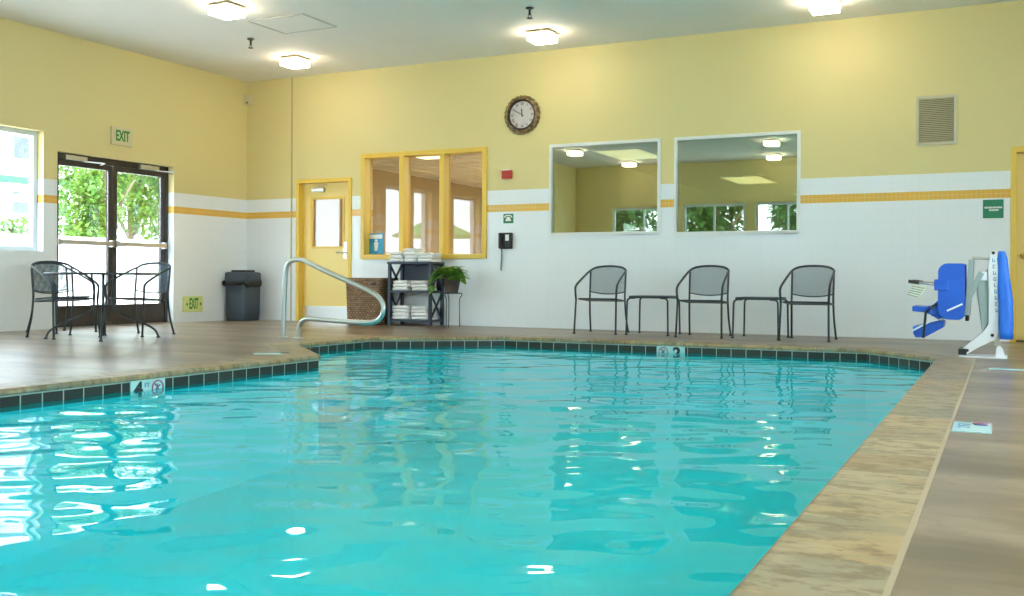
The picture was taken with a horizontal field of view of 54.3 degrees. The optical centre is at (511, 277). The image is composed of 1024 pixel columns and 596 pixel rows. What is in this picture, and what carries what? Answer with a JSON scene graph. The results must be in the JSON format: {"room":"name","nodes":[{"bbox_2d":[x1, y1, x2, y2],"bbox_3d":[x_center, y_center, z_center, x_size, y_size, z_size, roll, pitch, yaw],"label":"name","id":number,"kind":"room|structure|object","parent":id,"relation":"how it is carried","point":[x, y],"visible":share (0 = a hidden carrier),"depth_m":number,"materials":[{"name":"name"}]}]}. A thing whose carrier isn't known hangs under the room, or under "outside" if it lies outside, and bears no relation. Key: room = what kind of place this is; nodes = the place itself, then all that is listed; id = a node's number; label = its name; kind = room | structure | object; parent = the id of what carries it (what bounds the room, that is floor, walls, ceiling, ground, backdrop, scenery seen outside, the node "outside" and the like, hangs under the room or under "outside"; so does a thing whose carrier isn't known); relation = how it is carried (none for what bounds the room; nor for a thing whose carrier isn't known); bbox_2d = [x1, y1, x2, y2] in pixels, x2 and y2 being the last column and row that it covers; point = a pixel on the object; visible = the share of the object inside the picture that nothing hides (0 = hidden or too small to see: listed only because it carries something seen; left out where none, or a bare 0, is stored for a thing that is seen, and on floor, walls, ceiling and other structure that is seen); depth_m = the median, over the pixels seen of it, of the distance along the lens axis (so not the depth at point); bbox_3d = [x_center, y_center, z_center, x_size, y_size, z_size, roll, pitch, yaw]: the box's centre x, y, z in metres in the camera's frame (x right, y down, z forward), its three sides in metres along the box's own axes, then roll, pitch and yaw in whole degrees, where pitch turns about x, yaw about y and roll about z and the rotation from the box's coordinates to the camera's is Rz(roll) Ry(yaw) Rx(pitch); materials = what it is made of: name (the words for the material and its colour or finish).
{"room":"indoor swimming pool","nodes":[
{"label":"indoor swimming pool","id":0,"kind":"room"},
{"bbox_2d":[0,18,246,331],"bbox_3d":[-7.418,-1.254,9.860,0.250,4.000,13.800,0,0,26],"label":"wall","id":1,"kind":"structure","parent":0,"point":[68,90],"depth_m":14.02,"materials":[{"name":"yellow paint"}]},
{"bbox_2d":[0,126,36,250],"bbox_3d":[-6.440,-1.100,11.903,0.075,1.527,1.730,0,0,26],"label":"window","id":2,"kind":"structure","parent":1,"relation":"in","point":[32,135],"depth_m":12.62,"materials":[{"name":"white plastic"}]},
{"bbox_2d":[57,322,172,328],"bbox_3d":[-5.494,0.649,13.740,0.220,0.012,2.000,0,0,26],"label":"trim","id":3,"kind":"structure","parent":1,"relation":"attached to","point":[157,322],"depth_m":13.70,"materials":[{"name":"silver metal"}]},
{"bbox_2d":[57,152,175,326],"bbox_3d":[-5.429,-0.489,13.735,0.291,2.289,2.051,0,0,26],"label":"door","id":4,"kind":"structure","parent":1,"relation":"in","point":[154,312],"depth_m":13.77,"materials":[{"name":"brown metal"}]},
{"bbox_2d":[110,126,132,146],"bbox_3d":[-5.357,-1.939,13.695,0.042,0.250,0.360,0,0,26],"label":"exit sign","id":5,"kind":"object","parent":1,"relation":"attached to","point":[119,136],"visible":1,"depth_m":13.67,"materials":[{"name":"beige plastic"}]},
{"bbox_2d":[183,296,202,311],"bbox_3d":[-4.768,0.389,14.910,0.043,0.235,0.380,0,0,26],"label":"exit sign","id":6,"kind":"object","parent":1,"relation":"attached to","point":[190,303],"visible":1,"depth_m":14.89,"materials":[{"name":"yellow plastic"}]},
{"bbox_2d":[373,153,481,186],"bbox_3d":[1.131,-2.121,21.337,4.900,0.100,13.950,0,0,26],"label":"ceiling","id":7,"kind":"structure","parent":0,"point":[475,156],"depth_m":18.86,"materials":[{"name":"wood"}]},
{"bbox_2d":[373,155,481,187],"bbox_3d":[1.189,-2.066,21.253,4.904,0.010,13.850,0,0,26],"label":"trim","id":8,"kind":"structure","parent":7,"relation":"attached to","point":[454,155],"depth_m":18.99,"materials":[{"name":"white paint"}]},
{"bbox_2d":[414,156,455,159],"bbox_3d":[-1.498,-2.070,16.697,0.600,0.030,1.200,0,0,26],"label":"ceiling troffer","id":9,"kind":"structure","parent":7,"relation":"attached to","point":[428,157],"depth_m":17.05,"materials":[{"name":"white paint"}]},
{"bbox_2d":[417,156,438,158],"bbox_3d":[-1.498,-2.063,16.697,0.540,0.010,1.140,0,0,26],"label":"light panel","id":10,"kind":"object","parent":9,"relation":"in","point":[429,157],"depth_m":17.05,"materials":[{"name":"white"}]},
{"bbox_2d":[0,340,932,595],"bbox_3d":[-0.785,1.322,6.269,5.910,1.214,10.050,0,0,26],"label":"swimming pool","id":11,"kind":"object","parent":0,"point":[506,496],"visible":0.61,"depth_m":7.13,"materials":[{"name":"liquid"}]},
{"bbox_2d":[130,378,164,401],"bbox_3d":[-2.534,0.776,6.951,0.020,0.138,0.310,0,0,26],"label":"depth marker","id":12,"kind":"object","parent":11,"relation":"attached to","point":[158,384],"visible":0.92,"depth_m":6.94,"materials":[{"name":"tile"}]},
{"bbox_2d":[318,365,442,431],"bbox_3d":[-1.459,1.311,10.489,0.960,0.670,1.280,0,0,26],"label":"steps","id":13,"kind":"structure","parent":11,"relation":"in","point":[334,411],"depth_m":10.15,"materials":[{"name":"teal paint"}]},
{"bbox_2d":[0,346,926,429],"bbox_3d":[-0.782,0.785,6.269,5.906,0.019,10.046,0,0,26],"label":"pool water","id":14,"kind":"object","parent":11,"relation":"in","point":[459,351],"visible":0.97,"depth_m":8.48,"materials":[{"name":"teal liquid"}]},
{"bbox_2d":[657,346,684,358],"bbox_3d":[1.690,0.797,10.639,0.310,0.138,0.020,0,0,26],"label":"depth marker","id":15,"kind":"object","parent":11,"relation":"attached to","point":[670,350],"visible":0.81,"depth_m":10.64,"materials":[{"name":"tile"}]},
{"bbox_2d":[0,0,1018,81],"bbox_3d":[-1.223,-3.223,6.915,13.950,0.200,14.000,0,0,26],"label":"ceiling","id":16,"kind":"structure","parent":0,"point":[368,34],"depth_m":12.25,"materials":[{"name":"paint"}]},
{"bbox_2d":[206,1,247,19],"bbox_3d":[-3.276,-3.071,11.465,0.330,0.125,0.330,0,0,26],"label":"ceiling lamp","id":17,"kind":"object","parent":16,"relation":"attached to","point":[226,10],"visible":1,"depth_m":11.37,"materials":[{"name":"beige glass"}]},
{"bbox_2d":[247,38,254,48],"bbox_3d":[-3.417,-3.067,13.052,0.100,0.125,0.100,0,0,26],"label":"sprinkler","id":18,"kind":"object","parent":16,"relation":"attached to","point":[249,39],"visible":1,"depth_m":13.04,"materials":[{"name":"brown metal"}]},
{"bbox_2d":[248,13,336,33],"bbox_3d":[-2.693,-3.124,12.281,0.820,0.012,0.680,0,0,26],"label":"ceiling hatch","id":19,"kind":"object","parent":16,"relation":"attached to","point":[301,22],"visible":1,"depth_m":12.25,"materials":[{"name":"grey"}]},
{"bbox_2d":[278,55,310,68],"bbox_3d":[-3.087,-3.070,14.194,0.330,0.125,0.330,0,0,26],"label":"ceiling lamp","id":20,"kind":"object","parent":16,"relation":"attached to","point":[295,61],"visible":1,"depth_m":14.10,"materials":[{"name":"white glass"}]},
{"bbox_2d":[526,7,533,18],"bbox_3d":[0.204,-3.049,11.485,0.100,0.125,0.100,0,0,26],"label":"sprinkler","id":21,"kind":"object","parent":16,"relation":"attached to","point":[527,8],"visible":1,"depth_m":11.47,"materials":[{"name":"brown metal"}]},
{"bbox_2d":[525,29,558,44],"bbox_3d":[0.382,-3.053,12.636,0.330,0.125,0.330,0,0,26],"label":"ceiling lamp","id":22,"kind":"object","parent":16,"relation":"attached to","point":[541,36],"visible":1,"depth_m":12.53,"materials":[{"name":"beige glass"}]},
{"bbox_2d":[807,0,841,14],"bbox_3d":[3.483,-3.037,11.125,0.330,0.125,0.330,0,0,26],"label":"ceiling lamp","id":23,"kind":"object","parent":16,"relation":"attached to","point":[816,7],"visible":1,"depth_m":11.03,"materials":[{"name":"beige glass"}]},
{"bbox_2d":[0,320,1023,595],"bbox_3d":[-1.243,0.727,6.915,13.950,0.100,14.000,0,0,26],"label":"floor","id":24,"kind":"structure","parent":0,"point":[967,539],"depth_m":6.80,"materials":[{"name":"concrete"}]},
{"bbox_2d":[26,263,97,333],"bbox_3d":[-5.459,0.229,12.089,0.620,0.853,0.576,0,0,30],"label":"patio chair","id":25,"kind":"object","parent":24,"relation":"on","point":[64,266],"visible":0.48,"depth_m":12.17,"materials":[{"name":"metal"}]},
{"bbox_2d":[25,261,99,339],"bbox_3d":[-4.980,0.231,11.072,0.620,0.853,0.576,0,0,36],"label":"patio chair","id":26,"kind":"object","parent":24,"relation":"on","point":[40,263],"visible":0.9,"depth_m":11.13,"materials":[{"name":"metal"}]},
{"bbox_2d":[43,272,160,341],"bbox_3d":[-4.480,0.301,10.936,1.198,0.719,1.198,0,0,26],"label":"round table","id":27,"kind":"object","parent":24,"relation":"on","point":[103,321],"visible":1,"depth_m":10.83,"materials":[{"name":"grey metal"}]},
{"bbox_2d":[102,262,175,336],"bbox_3d":[-4.317,0.235,11.580,0.576,0.853,0.620,0,0,18],"label":"patio chair","id":28,"kind":"object","parent":24,"relation":"on","point":[154,284],"visible":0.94,"depth_m":11.76,"materials":[{"name":"metal"}]},
{"bbox_2d":[222,270,261,320],"bbox_3d":[-4.211,0.270,15.567,0.458,0.785,0.458,0,0,26],"label":"trash can","id":29,"kind":"object","parent":24,"relation":"on","point":[242,286],"visible":1,"depth_m":15.41,"materials":[{"name":"plastic"}]},
{"bbox_2d":[225,272,260,281],"bbox_3d":[-4.195,-0.015,15.571,0.420,0.155,0.420,0,0,26],"label":"hood","id":30,"kind":"object","parent":29,"relation":"attached to","point":[229,276],"depth_m":15.40,"materials":[{"name":"plastic"}]},
{"bbox_2d":[253,352,288,354],"bbox_3d":[-2.128,0.669,8.858,0.320,0.006,0.150,0,0,-19],"label":"marker","id":31,"kind":"object","parent":24,"relation":"on","point":[270,352],"visible":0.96,"depth_m":8.81,"materials":[{"name":"tile"}]},
{"bbox_2d":[278,257,385,338],"bbox_3d":[-1.968,0.223,10.844,1.418,0.902,0.124,0,0,26],"label":"pool handrail","id":32,"kind":"object","parent":24,"relation":"on","point":[289,262],"visible":1,"depth_m":10.88,"materials":[{"name":"silver metal"}]},
{"bbox_2d":[346,278,393,324],"bbox_3d":[-2.091,0.336,14.641,0.653,0.674,0.413,0,0,26],"label":"wicker basket","id":33,"kind":"object","parent":24,"relation":"on","point":[361,305],"visible":0.73,"depth_m":14.47,"materials":[{"name":"brown wicker"}]},
{"bbox_2d":[387,262,444,325],"bbox_3d":[-1.382,0.224,14.325,0.740,0.905,0.380,0,0,26],"label":"shelf unit","id":34,"kind":"object","parent":24,"relation":"on","point":[420,271],"visible":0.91,"depth_m":14.31,"materials":[{"name":"black wood"}]},
{"bbox_2d":[390,258,403,261],"bbox_3d":[-1.613,-0.257,14.431,0.211,0.052,0.256,0,0,24],"label":"folded towel","id":35,"kind":"object","parent":34,"relation":"on","point":[393,259],"visible":0.79,"depth_m":14.32,"materials":[{"name":"white fabric"}]},
{"bbox_2d":[390,255,406,258],"bbox_3d":[-1.612,-0.307,14.431,0.212,0.052,0.256,0,0,28],"label":"folded towel","id":36,"kind":"object","parent":35,"relation":"on","point":[391,256],"visible":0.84,"depth_m":14.32,"materials":[{"name":"white fabric"}]},
{"bbox_2d":[390,251,403,254],"bbox_3d":[-1.608,-0.356,14.434,0.209,0.049,0.256,0,0,29],"label":"folded towel","id":37,"kind":"object","parent":36,"relation":"on","point":[399,252],"visible":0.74,"depth_m":14.32,"materials":[{"name":"white fabric"}]},
{"bbox_2d":[392,316,411,318],"bbox_3d":[-1.544,0.564,14.377,0.273,0.052,0.269,0,0,29],"label":"folded towel","id":38,"kind":"object","parent":34,"relation":"on","point":[393,317],"visible":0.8,"depth_m":14.26,"materials":[{"name":"white fabric"}]},
{"bbox_2d":[392,312,414,315],"bbox_3d":[-1.535,0.513,14.371,0.280,0.052,0.269,0,0,26],"label":"folded towel","id":39,"kind":"object","parent":38,"relation":"on","point":[393,313],"visible":0.83,"depth_m":14.26,"materials":[{"name":"white fabric"}]},
{"bbox_2d":[392,308,411,311],"bbox_3d":[-1.538,0.463,14.385,0.284,0.052,0.269,0,0,28],"label":"folded towel","id":40,"kind":"object","parent":39,"relation":"on","point":[396,309],"visible":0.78,"depth_m":14.26,"materials":[{"name":"white fabric"}]},
{"bbox_2d":[392,305,416,308],"bbox_3d":[-1.542,0.415,14.380,0.277,0.046,0.269,0,0,28],"label":"folded towel","id":41,"kind":"object","parent":40,"relation":"on","point":[395,306],"visible":0.88,"depth_m":14.27,"materials":[{"name":"white fabric"}]},
{"bbox_2d":[392,287,413,290],"bbox_3d":[-1.540,0.154,14.376,0.273,0.052,0.269,0,0,28],"label":"folded towel","id":42,"kind":"object","parent":34,"relation":"on","point":[393,288],"visible":0.9,"depth_m":14.26,"materials":[{"name":"white fabric"}]},
{"bbox_2d":[393,283,411,286],"bbox_3d":[-1.531,0.103,14.375,0.279,0.052,0.269,0,0,24],"label":"folded towel","id":43,"kind":"object","parent":42,"relation":"on","point":[397,284],"visible":0.8,"depth_m":14.26,"materials":[{"name":"white fabric"}]},
{"bbox_2d":[393,280,417,283],"bbox_3d":[-1.524,0.055,14.382,0.276,0.046,0.269,0,0,29],"label":"folded towel","id":44,"kind":"object","parent":43,"relation":"on","point":[396,281],"visible":0.84,"depth_m":14.27,"materials":[{"name":"white fabric"}]},
{"bbox_2d":[404,258,418,261],"bbox_3d":[-1.401,-0.256,14.332,0.199,0.052,0.256,0,0,25],"label":"folded towel","id":45,"kind":"object","parent":34,"relation":"on","point":[407,259],"visible":0.8,"depth_m":14.22,"materials":[{"name":"white fabric"}]},
{"bbox_2d":[405,255,419,257],"bbox_3d":[-1.387,-0.306,14.329,0.207,0.052,0.256,0,0,25],"label":"folded towel","id":46,"kind":"object","parent":45,"relation":"on","point":[406,256],"visible":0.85,"depth_m":14.21,"materials":[{"name":"white fabric"}]},
{"bbox_2d":[403,251,423,254],"bbox_3d":[-1.407,-0.357,14.317,0.199,0.052,0.256,0,0,26],"label":"folded towel","id":47,"kind":"object","parent":46,"relation":"on","point":[406,252],"visible":0.88,"depth_m":14.21,"materials":[{"name":"white fabric"}]},
{"bbox_2d":[403,248,424,251],"bbox_3d":[-1.404,-0.405,14.321,0.205,0.046,0.256,0,0,29],"label":"folded towel","id":48,"kind":"object","parent":47,"relation":"on","point":[405,249],"visible":0.95,"depth_m":14.23,"materials":[{"name":"white fabric"}]},
{"bbox_2d":[412,287,436,290],"bbox_3d":[-1.246,0.155,14.236,0.264,0.052,0.269,0,0,24],"label":"folded towel","id":49,"kind":"object","parent":34,"relation":"on","point":[414,288],"visible":0.84,"depth_m":14.13,"materials":[{"name":"white fabric"}]},
{"bbox_2d":[411,284,435,286],"bbox_3d":[-1.257,0.106,14.245,0.262,0.049,0.269,0,0,25],"label":"folded towel","id":50,"kind":"object","parent":49,"relation":"on","point":[412,285],"visible":0.78,"depth_m":14.13,"materials":[{"name":"white fabric"}]},
{"bbox_2d":[411,281,435,283],"bbox_3d":[-1.259,0.059,14.239,0.271,0.046,0.269,0,0,24],"label":"folded towel","id":51,"kind":"object","parent":50,"relation":"on","point":[412,282],"visible":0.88,"depth_m":14.12,"materials":[{"name":"white fabric"}]},
{"bbox_2d":[412,316,437,319],"bbox_3d":[-1.245,0.565,14.242,0.280,0.052,0.269,0,0,27],"label":"folded towel","id":52,"kind":"object","parent":34,"relation":"on","point":[413,317],"visible":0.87,"depth_m":14.14,"materials":[{"name":"white fabric"}]},
{"bbox_2d":[411,312,435,315],"bbox_3d":[-1.259,0.515,14.240,0.275,0.052,0.269,0,0,24],"label":"folded towel","id":53,"kind":"object","parent":52,"relation":"on","point":[415,313],"visible":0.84,"depth_m":14.13,"materials":[{"name":"white fabric"}]},
{"bbox_2d":[411,309,436,312],"bbox_3d":[-1.255,0.465,14.251,0.268,0.049,0.269,0,0,28],"label":"folded towel","id":54,"kind":"object","parent":53,"relation":"on","point":[412,310],"visible":0.85,"depth_m":14.14,"materials":[{"name":"white fabric"}]},
{"bbox_2d":[412,306,434,308],"bbox_3d":[-1.251,0.420,14.234,0.264,0.044,0.269,0,0,27],"label":"folded towel","id":55,"kind":"object","parent":54,"relation":"on","point":[413,307],"visible":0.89,"depth_m":14.13,"materials":[{"name":"white fabric"}]},
{"bbox_2d":[417,258,440,261],"bbox_3d":[-1.176,-0.253,14.222,0.250,0.049,0.256,0,0,26],"label":"folded towel","id":56,"kind":"object","parent":34,"relation":"on","point":[421,259],"visible":0.96,"depth_m":14.12,"materials":[{"name":"white fabric"}]},
{"bbox_2d":[418,255,440,258],"bbox_3d":[-1.177,-0.299,14.218,0.244,0.044,0.256,0,0,27],"label":"folded towel","id":57,"kind":"object","parent":56,"relation":"on","point":[421,256],"visible":0.98,"depth_m":14.13,"materials":[{"name":"white fabric"}]},
{"bbox_2d":[418,252,441,255],"bbox_3d":[-1.166,-0.340,14.220,0.252,0.041,0.256,0,0,24],"label":"folded towel","id":58,"kind":"object","parent":57,"relation":"on","point":[430,253],"visible":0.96,"depth_m":14.13,"materials":[{"name":"white fabric"}]},
{"bbox_2d":[442,292,461,326],"bbox_3d":[-0.837,0.440,13.794,0.286,0.477,0.292,0,0,26],"label":"plant stand","id":59,"kind":"object","parent":24,"relation":"on","point":[444,293],"visible":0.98,"depth_m":13.82,"materials":[{"name":"metal"}]},
{"bbox_2d":[428,266,469,293],"bbox_3d":[-0.874,0.029,13.813,0.604,0.407,0.448,0,0,8],"label":"pothos","id":60,"kind":"object","parent":59,"relation":"on","point":[451,276],"visible":1,"depth_m":13.71,"materials":[{"name":"plant"}]},
{"bbox_2d":[443,275,460,292],"bbox_3d":[-0.834,0.083,13.797,0.284,0.235,0.284,0,0,26],"label":"pot","id":61,"kind":"object","parent":59,"relation":"on","point":[451,282],"depth_m":13.70,"materials":[{"name":"ceramic"}]},
{"bbox_2d":[0,335,975,595],"bbox_3d":[-0.782,0.696,6.269,6.510,0.046,10.650,0,0,26],"label":"pool coping","id":62,"kind":"object","parent":24,"relation":"on","point":[853,538],"visible":0.96,"depth_m":3.49,"materials":[{"name":"stone"}]},
{"bbox_2d":[573,265,628,334],"bbox_3d":[1.130,0.262,12.491,0.576,0.853,0.620,0,0,23],"label":"patio chair","id":63,"kind":"object","parent":24,"relation":"on","point":[610,267],"visible":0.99,"depth_m":12.65,"materials":[{"name":"metal"}]},
{"bbox_2d":[625,295,680,335],"bbox_3d":[1.730,0.454,12.217,0.564,0.476,0.528,0,0,26],"label":"side table","id":64,"kind":"object","parent":24,"relation":"on","point":[666,297],"visible":0.91,"depth_m":12.11,"materials":[{"name":"metal"}]},
{"bbox_2d":[674,265,731,338],"bbox_3d":[2.278,0.268,11.812,0.576,0.853,0.620,0,0,24],"label":"patio chair","id":65,"kind":"object","parent":24,"relation":"on","point":[717,269],"visible":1,"depth_m":12.00,"materials":[{"name":"metal"}]},
{"bbox_2d":[731,297,789,339],"bbox_3d":[2.896,0.460,11.619,0.564,0.476,0.528,0,0,28],"label":"side table","id":66,"kind":"object","parent":24,"relation":"on","point":[736,298],"visible":0.91,"depth_m":11.52,"materials":[{"name":"metal"}]},
{"bbox_2d":[777,265,837,341],"bbox_3d":[3.349,0.273,11.260,0.576,0.853,0.620,0,0,27],"label":"patio chair","id":67,"kind":"object","parent":24,"relation":"on","point":[825,280],"visible":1,"depth_m":11.43,"materials":[{"name":"metal"}]},
{"bbox_2d":[908,250,1013,358],"bbox_3d":[4.040,0.228,8.980,0.851,0.951,0.528,0,0,26],"label":"lift","id":68,"kind":"object","parent":24,"relation":"on","point":[956,288],"visible":1,"depth_m":8.80,"materials":[{"name":"white painted metal"},{"name":"blue plastic"},{"name":"blue vinyl"}]},
{"bbox_2d":[907,282,926,298],"bbox_3d":[3.628,0.104,8.924,0.173,0.165,0.036,0,0,26],"label":"tag","id":69,"kind":"object","parent":68,"relation":"hanging from","point":[915,290],"visible":1,"depth_m":8.91,"materials":[{"name":"white paper"}]},
{"bbox_2d":[907,286,923,296],"bbox_3d":[3.607,0.120,8.915,0.142,0.103,0.001,0,0,26],"label":"print","id":70,"kind":"object","parent":69,"relation":"attached to","point":[915,291],"depth_m":8.91,"materials":[{"name":"black"}]},
{"bbox_2d":[951,421,991,433],"bbox_3d":[2.126,0.687,4.614,0.164,0.014,0.320,0,0,26],"label":"marker","id":71,"kind":"object","parent":24,"relation":"on","point":[970,427],"visible":1,"depth_m":4.59,"materials":[{"name":"tile"}]},
{"bbox_2d":[989,368,1023,370],"bbox_3d":[3.830,0.699,7.643,0.320,0.006,0.100,0,0,26],"label":"marker","id":72,"kind":"object","parent":24,"relation":"on","point":[989,368],"visible":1,"depth_m":7.64,"materials":[{"name":"tile"}]},
{"bbox_2d":[246,0,1023,341],"bbox_3d":[1.824,-1.208,13.101,13.950,4.000,0.200,0,0,26],"label":"wall","id":73,"kind":"structure","parent":0,"point":[883,210],"depth_m":12.70,"materials":[{"name":"yellow paint"}]},
{"bbox_2d":[244,94,252,105],"bbox_3d":[-4.210,-2.838,15.914,0.115,0.160,0.110,0,0,26],"label":"security camera","id":74,"kind":"object","parent":73,"relation":"attached to","point":[248,99],"visible":1,"depth_m":15.88,"materials":[{"name":"beige plastic"}]},
{"bbox_2d":[290,77,292,320],"bbox_3d":[-3.444,-1.234,15.588,0.024,3.800,0.008,0,0,26],"label":"trim","id":75,"kind":"structure","parent":73,"relation":"attached to","point":[291,77],"depth_m":15.59,"materials":[{"name":"beige paint"}]},
{"bbox_2d":[295,177,351,320],"bbox_3d":[-2.864,-0.428,15.372,1.040,2.194,0.199,0,0,26],"label":"door","id":76,"kind":"structure","parent":73,"relation":"in","point":[318,294],"depth_m":15.44,"materials":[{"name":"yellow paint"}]},
{"bbox_2d":[360,147,486,258],"bbox_3d":[-1.274,-1.066,14.598,2.130,1.583,0.200,0,0,26],"label":"window","id":77,"kind":"structure","parent":73,"relation":"in","point":[444,155],"depth_m":14.58,"materials":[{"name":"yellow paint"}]},
{"bbox_2d":[369,233,383,253],"bbox_3d":[-2.048,-0.517,15.024,0.280,0.310,0.007,0,0,26],"label":"poster","id":78,"kind":"object","parent":77,"relation":"attached to","point":[376,240],"visible":1,"depth_m":15.02,"materials":[{"name":"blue paper"}]},
{"bbox_2d":[498,233,512,270],"bbox_3d":[-0.098,-0.366,13.870,0.190,0.529,0.119,0,0,26],"label":"wall telephone","id":79,"kind":"object","parent":73,"relation":"attached to","point":[505,240],"visible":1,"depth_m":13.86,"materials":[{"name":"black plastic"}]},
{"bbox_2d":[502,169,511,178],"bbox_3d":[-0.072,-1.449,13.896,0.150,0.133,0.055,0,0,26],"label":"fire alarm","id":80,"kind":"object","parent":73,"relation":"attached to","point":[506,173],"visible":1,"depth_m":13.88,"materials":[{"name":"red plastic"}]},
{"bbox_2d":[503,214,512,222],"bbox_3d":[-0.052,-0.829,13.906,0.156,0.132,0.016,0,0,26],"label":"sign","id":81,"kind":"object","parent":73,"relation":"attached to","point":[507,218],"visible":1,"depth_m":13.90,"materials":[{"name":"green"}]},
{"bbox_2d":[504,95,540,134],"bbox_3d":[0.138,-2.256,13.797,0.544,0.544,0.050,0,0,26],"label":"wall clock","id":82,"kind":"object","parent":73,"relation":"attached to","point":[522,113],"visible":1,"depth_m":13.79,"materials":[{"name":"brown metal"}]},
{"bbox_2d":[549,138,660,235],"bbox_3d":[1.228,-1.194,13.305,1.580,1.251,0.062,0,0,26],"label":"window","id":83,"kind":"structure","parent":73,"relation":"in","point":[552,146],"depth_m":13.30,"materials":[{"name":"white paint"}]},
{"bbox_2d":[674,130,800,234],"bbox_3d":[2.810,-1.175,12.523,1.590,1.263,0.062,0,0,26],"label":"window","id":84,"kind":"structure","parent":73,"relation":"in","point":[798,132],"depth_m":12.51,"materials":[{"name":"white paint"}]},
{"bbox_2d":[916,94,956,145],"bbox_3d":[4.877,-1.815,11.470,0.436,0.576,0.021,0,0,26],"label":"air vent","id":85,"kind":"object","parent":73,"relation":"in","point":[936,115],"visible":1,"depth_m":11.47,"materials":[{"name":"beige"}]},
{"bbox_2d":[983,199,1003,217],"bbox_3d":[5.406,-0.777,11.212,0.210,0.208,0.010,0,0,26],"label":"notice","id":86,"kind":"object","parent":73,"relation":"attached to","point":[991,208],"visible":1,"depth_m":11.21,"materials":[{"name":"green"}]},
{"bbox_2d":[1010,146,1023,341],"bbox_3d":[6.078,-0.374,10.963,1.080,2.174,0.180,0,0,26],"label":"door","id":87,"kind":"structure","parent":73,"relation":"in","point":[1017,153],"depth_m":11.17,"materials":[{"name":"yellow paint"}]},
{"bbox_2d":[314,148,1016,254],"bbox_3d":[5.986,-0.667,19.213,15.500,2.760,14.450,0,0,26],"label":"wall","id":88,"kind":"structure","parent":0,"point":[594,195],"depth_m":19.36,"materials":[{"name":"yellow paint"}]},
{"bbox_2d":[561,135,796,206],"bbox_3d":[8.166,-1.946,18.139,10.650,0.100,14.450,0,0,26],"label":"ceiling","id":89,"kind":"structure","parent":0,"point":[703,162],"depth_m":16.97,"materials":[{"name":"white paint"}]},
{"bbox_2d":[591,147,657,160],"bbox_3d":[1.817,-1.913,15.393,0.750,0.030,1.300,0,0,26],"label":"ceiling troffer","id":90,"kind":"structure","parent":89,"relation":"attached to","point":[626,153],"depth_m":15.25,"materials":[{"name":"white paint"}]},
{"bbox_2d":[720,174,775,183],"bbox_3d":[4.572,-1.899,19.274,0.750,0.030,1.500,0,0,26],"label":"ceiling troffer","id":91,"kind":"structure","parent":89,"relation":"attached to","point":[738,179],"depth_m":19.13,"materials":[{"name":"white paint"}]},
{"label":"outside","id":92,"kind":"structure","parent":0,"visible":0},
{"bbox_3d":[-28.650,0.605,39.256,63.850,0.110,105.000,0,0,26],"label":"ground","id":93,"kind":"structure","parent":92,"visible":0},
{"bbox_2d":[0,210,28,233],"bbox_3d":[-16.945,-0.848,33.589,2.136,2.930,2.012,0,0,-44],"label":"shrub","id":94,"kind":"object","parent":93,"relation":"on","point":[10,228],"visible":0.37,"depth_m":33.31,"materials":[{"name":"green plant"}]},
{"bbox_2d":[0,132,70,235],"bbox_3d":[-42.983,-7.532,57.514,9.900,16.000,37.000,0,0,26],"label":"building","id":95,"kind":"structure","parent":93,"relation":"on","point":[14,148],"depth_m":67.27,"materials":[{"name":"paint"}]},
{"bbox_2d":[5,185,77,203],"bbox_3d":[-12.688,-1.065,27.356,2.033,3.390,2.033,0,0,-41],"label":"patio umbrella","id":96,"kind":"object","parent":93,"relation":"on","point":[23,197],"visible":0.16,"depth_m":26.95,"materials":[{"name":"white fabric"}]},
{"bbox_2d":[0,233,157,305],"bbox_3d":[-7.934,-0.097,23.442,0.300,1.520,45.000,0,0,26],"label":"wall","id":97,"kind":"structure","parent":93,"relation":"on","point":[86,258],"depth_m":21.32,"materials":[{"name":"white paint"}]},
{"bbox_2d":[59,165,136,238],"bbox_3d":[-10.526,-1.652,25.259,2.466,4.597,2.922,0,0,19],"label":"tree","id":98,"kind":"object","parent":93,"relation":"on","point":[93,198],"visible":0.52,"depth_m":24.89,"materials":[{"name":"green plant"}]},
{"bbox_2d":[59,166,158,239],"bbox_3d":[-11.892,-2.033,30.952,4.586,5.344,3.573,0,0,-44],"label":"tree","id":99,"kind":"object","parent":93,"relation":"on","point":[138,201],"visible":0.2,"depth_m":30.72,"materials":[{"name":"green plant"}]},
{"bbox_2d":[133,174,158,240],"bbox_3d":[-9.019,-2.238,27.970,2.697,5.783,3.429,0,0,32],"label":"tree","id":100,"kind":"object","parent":93,"relation":"on","point":[154,228],"visible":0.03,"depth_m":27.25,"materials":[{"name":"green plant"}]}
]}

